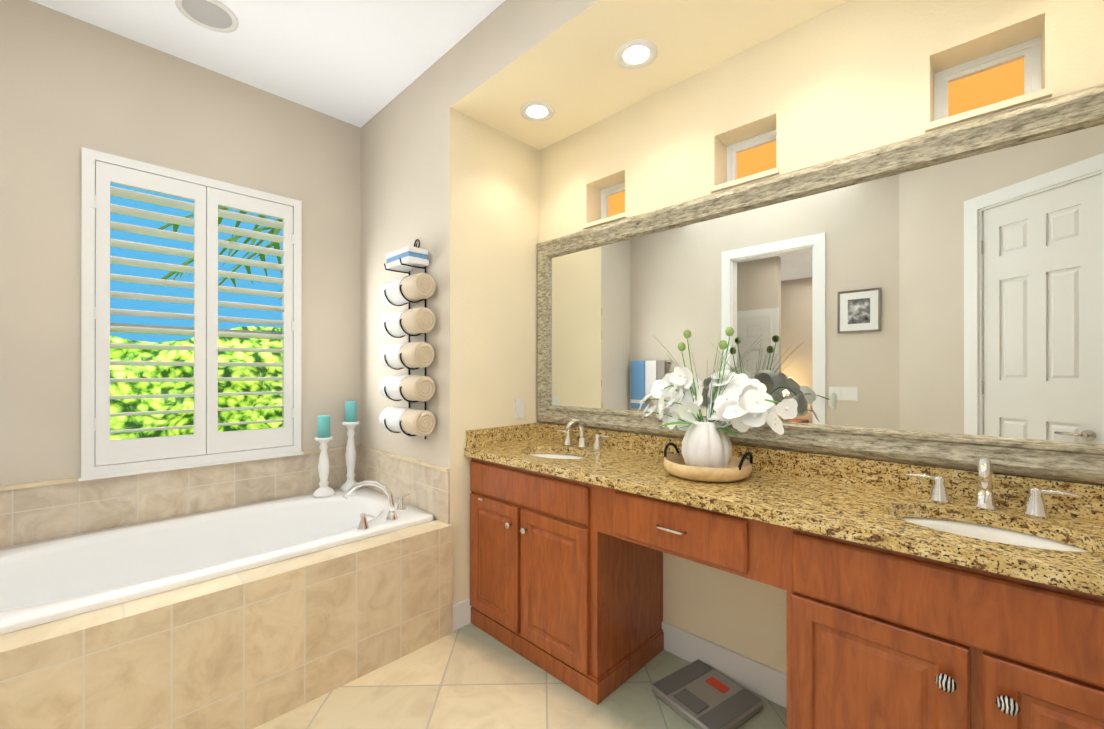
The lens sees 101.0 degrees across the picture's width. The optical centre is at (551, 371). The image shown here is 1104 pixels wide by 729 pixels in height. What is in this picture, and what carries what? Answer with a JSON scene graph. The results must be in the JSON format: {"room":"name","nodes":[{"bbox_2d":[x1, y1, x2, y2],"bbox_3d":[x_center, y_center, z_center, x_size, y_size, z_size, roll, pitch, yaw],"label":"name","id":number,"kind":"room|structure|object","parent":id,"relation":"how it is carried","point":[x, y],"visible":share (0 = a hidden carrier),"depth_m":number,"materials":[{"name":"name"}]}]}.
{"room":"bathroom","nodes":[
{"label":"bathroom","id":0,"kind":"room"},
{"bbox_2d":[0,0,360,485],"bbox_3d":[-2.129,-0.165,2.475,0.200,3.050,2.096,0,0,44],"label":"wall","id":1,"kind":"structure","parent":0,"point":[70,87],"depth_m":2.24,"materials":[{"name":"beige paint"}]},
{"bbox_2d":[0,445,355,547],"bbox_3d":[-2.008,0.655,2.441,0.020,0.290,1.976,0,0,44],"label":"tile backsplash","id":2,"kind":"structure","parent":1,"relation":"attached to","point":[38,511],"depth_m":2.36,"materials":[{"name":"beige tile"}]},
{"bbox_2d":[95,164,282,339],"bbox_3d":[-2.013,-0.274,2.616,0.050,1.539,0.909,0,0,44],"label":"window unit","id":3,"kind":"structure","parent":1,"relation":"in","point":[183,328],"depth_m":2.48,"materials":[{"name":"white wood"}]},
{"bbox_2d":[78,147,303,480],"bbox_3d":[-1.924,-0.274,2.531,0.085,1.592,0.982,0,0,44],"label":"window shutter","id":4,"kind":"object","parent":3,"relation":"attached to","point":[206,443],"visible":1,"depth_m":2.47,"materials":[{"name":"white wood"}]},
{"bbox_2d":[30,0,504,127],"bbox_3d":[-0.128,-1.766,1.337,5.400,0.150,3.250,0,0,44],"label":"ceiling","id":5,"kind":"structure","parent":0,"point":[360,63],"depth_m":2.32,"materials":[{"name":"white paint"}]},
{"bbox_2d":[175,0,238,32],"bbox_3d":[-1.622,-1.684,2.144,0.240,0.012,0.240,0,0,44],"label":"ceiling vent","id":6,"kind":"object","parent":5,"relation":"in","point":[220,17],"visible":1,"depth_m":2.15,"materials":[{"name":"white plastic"}]},
{"bbox_2d":[356,445,449,523],"bbox_3d":[-0.920,0.655,2.746,1.055,0.290,0.020,0,0,44],"label":"tile backsplash","id":7,"kind":"structure","parent":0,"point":[427,485],"depth_m":2.66,"materials":[{"name":"beige tile"}]},
{"bbox_2d":[361,49,538,604],"bbox_3d":[-0.705,-0.164,3.148,1.305,3.050,0.854,0,0,44],"label":"wall","id":8,"kind":"structure","parent":0,"point":[455,192],"depth_m":2.60,"materials":[{"name":"beige paint"}]},
{"bbox_2d":[378,239,435,438],"bbox_3d":[-0.811,-0.188,2.541,0.420,1.137,0.160,0,0,44],"label":"towel rack","id":9,"kind":"object","parent":8,"relation":"attached to","point":[409,321],"visible":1,"depth_m":2.44,"materials":[{"name":"beige fabric"}]},
{"bbox_2d":[515,398,523,417],"bbox_3d":[-0.194,0.223,2.730,0.008,0.115,0.070,0,0,44],"label":"electrical outlet plate","id":10,"kind":"object","parent":8,"relation":"attached to","point":[519,408],"visible":1,"depth_m":2.72,"materials":[{"name":"white plastic"}]},
{"bbox_2d":[254,623,786,728],"bbox_3d":[-1.540,1.407,-0.120,5.400,0.100,7.300,0,0,44],"label":"floor","id":11,"kind":"structure","parent":0,"point":[470,676],"depth_m":1.89,"materials":[{"name":"tile"}]},
{"bbox_2d":[0,486,451,728],"bbox_3d":[-1.605,1.067,2.048,1.116,0.586,1.974,0,0,44],"label":"bathtub","id":12,"kind":"object","parent":11,"relation":"on","point":[251,615],"visible":0.94,"depth_m":1.85,"materials":[{"name":"tile"}]},
{"bbox_2d":[313,415,334,497],"bbox_3d":[-1.426,0.526,2.846,0.124,0.496,0.124,0,0,44],"label":"candlestick","id":13,"kind":"object","parent":12,"relation":"on","point":[324,438],"visible":1,"depth_m":2.82,"materials":[{"name":"white"}]},
{"bbox_2d":[340,401,360,490],"bbox_3d":[-1.325,0.486,3.000,0.124,0.576,0.124,0,0,44],"label":"candlestick","id":14,"kind":"object","parent":12,"relation":"on","point":[351,422],"visible":0.92,"depth_m":2.98,"materials":[{"name":"white"}]},
{"bbox_2d":[343,480,408,529],"bbox_3d":[-0.859,0.669,2.392,0.269,0.208,0.377,0,0,44],"label":"tub faucet","id":15,"kind":"object","parent":12,"relation":"on","point":[391,516],"visible":0.98,"depth_m":2.36,"materials":[{"name":"silver metal"}]},
{"bbox_2d":[452,598,786,707],"bbox_3d":[0.107,1.293,0.839,3.075,0.130,2.630,0,0,44],"label":"baseboard","id":16,"kind":"structure","parent":11,"relation":"on","point":[759,678],"depth_m":2.02,"materials":[{"name":"white wood"}]},
{"bbox_2d":[652,659,762,728],"bbox_3d":[0.635,1.341,1.880,0.320,0.036,0.330,0,0,-34],"label":"bathroom scale","id":17,"kind":"object","parent":11,"relation":"on","point":[698,694],"visible":0.98,"depth_m":1.85,"materials":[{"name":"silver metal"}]},
{"bbox_2d":[470,457,1103,728],"bbox_3d":[0.821,0.907,1.575,3.068,0.903,0.573,0,0,44],"label":"bathroom vanity","id":18,"kind":"object","parent":11,"relation":"on","point":[566,581],"visible":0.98,"depth_m":1.31,"materials":[{"name":"brown wood"}]},
{"bbox_2d":[464,422,1103,596],"bbox_3d":[0.825,0.466,1.579,3.068,0.293,0.562,0,0,44],"label":"countertop","id":19,"kind":"structure","parent":18,"relation":"on","point":[889,505],"depth_m":1.43,"materials":[{"name":"brown stone"}]},
{"bbox_2d":[556,419,609,449],"bbox_3d":[0.130,0.335,2.445,0.380,0.160,0.161,0,0,44],"label":"sink faucet","id":20,"kind":"object","parent":19,"relation":"on","point":[597,445],"visible":1,"depth_m":2.46,"materials":[{"name":"silver metal"}]},
{"bbox_2d":[663,442,752,482],"bbox_3d":[0.618,0.358,1.821,0.338,0.111,0.336,0,0,44],"label":"tray","id":21,"kind":"object","parent":19,"relation":"on","point":[737,468],"visible":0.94,"depth_m":1.70,"materials":[{"name":"brown wood"}]},
{"bbox_2d":[638,327,797,467],"bbox_3d":[0.603,0.115,1.798,0.674,0.569,0.341,0,0,44],"label":"flower vase","id":22,"kind":"object","parent":21,"relation":"on","point":[706,443],"visible":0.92,"depth_m":1.76,"materials":[{"name":"white"}]},
{"bbox_2d":[905,458,1080,518],"bbox_3d":[1.270,0.333,1.337,0.380,0.160,0.161,0,0,44],"label":"sink faucet","id":23,"kind":"object","parent":19,"relation":"on","point":[1035,505],"visible":1,"depth_m":1.34,"materials":[{"name":"silver metal"}]},
{"bbox_2d":[450,0,847,149],"bbox_3d":[0.937,-1.588,1.553,3.275,0.405,0.854,0,0,44],"label":"ceiling","id":24,"kind":"structure","parent":0,"point":[509,59],"depth_m":2.04,"materials":[{"name":"beige paint"}]},
{"bbox_2d":[520,101,553,121],"bbox_3d":[-0.079,-1.379,2.425,0.180,0.010,0.180,0,0,44],"label":"recessed light","id":25,"kind":"object","parent":24,"relation":"in","point":[537,111],"visible":1,"depth_m":2.42,"materials":[{"name":"white"}]},
{"bbox_2d":[616,39,656,68],"bbox_3d":[0.368,-1.379,1.990,0.180,0.010,0.180,0,0,44],"label":"recessed light","id":26,"kind":"object","parent":24,"relation":"in","point":[637,53],"visible":1,"depth_m":1.98,"materials":[{"name":"white"}]},
{"bbox_2d":[539,0,1103,673],"bbox_3d":[1.159,-0.013,1.779,3.275,2.745,0.218,0,0,44],"label":"wall","id":27,"kind":"structure","parent":0,"point":[849,78],"depth_m":1.86,"materials":[{"name":"beige paint"}]},
{"bbox_2d":[601,182,624,218],"bbox_3d":[0.393,-0.948,2.603,0.263,0.231,0.035,0,0,44],"label":"clerestory window","id":28,"kind":"structure","parent":27,"relation":"attached to","point":[606,193],"depth_m":2.66,"materials":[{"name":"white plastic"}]},
{"bbox_2d":[727,129,775,181],"bbox_3d":[0.934,-0.949,2.078,0.263,0.231,0.035,0,0,44],"label":"clerestory window","id":29,"kind":"structure","parent":27,"relation":"attached to","point":[734,150],"depth_m":2.12,"materials":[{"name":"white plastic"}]},
{"bbox_2d":[537,84,1103,483],"bbox_3d":[0.957,-0.240,1.818,2.919,1.110,0.040,0,0,44],"label":"mirror","id":30,"kind":"object","parent":27,"relation":"attached to","point":[935,298],"visible":1,"depth_m":1.61,"materials":[{"name":"mirror"}]},
{"bbox_2d":[934,36,1041,120],"bbox_3d":[1.474,-0.950,1.552,0.263,0.231,0.035,0,0,44],"label":"clerestory window","id":31,"kind":"structure","parent":27,"relation":"attached to","point":[1030,52],"depth_m":1.52,"materials":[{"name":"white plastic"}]},
{"label":"outside","id":32,"kind":"structure","parent":0,"visible":0},
{"bbox_2d":[110,206,281,439],"bbox_3d":[-5.604,-0.496,5.357,8.800,4.121,11.882,0,0,44],"label":"trees","id":33,"kind":"object","parent":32,"point":[142,405],"visible":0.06,"depth_m":4.45,"materials":[{"name":"green plant"}]},
{"bbox_2d":[609,58,1023,216],"bbox_3d":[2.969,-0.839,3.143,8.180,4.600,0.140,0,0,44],"label":"windows","id":34,"kind":"structure","parent":32,"point":[990,86],"depth_m":3.17,"materials":[{"name":"orange glass"}]}
]}

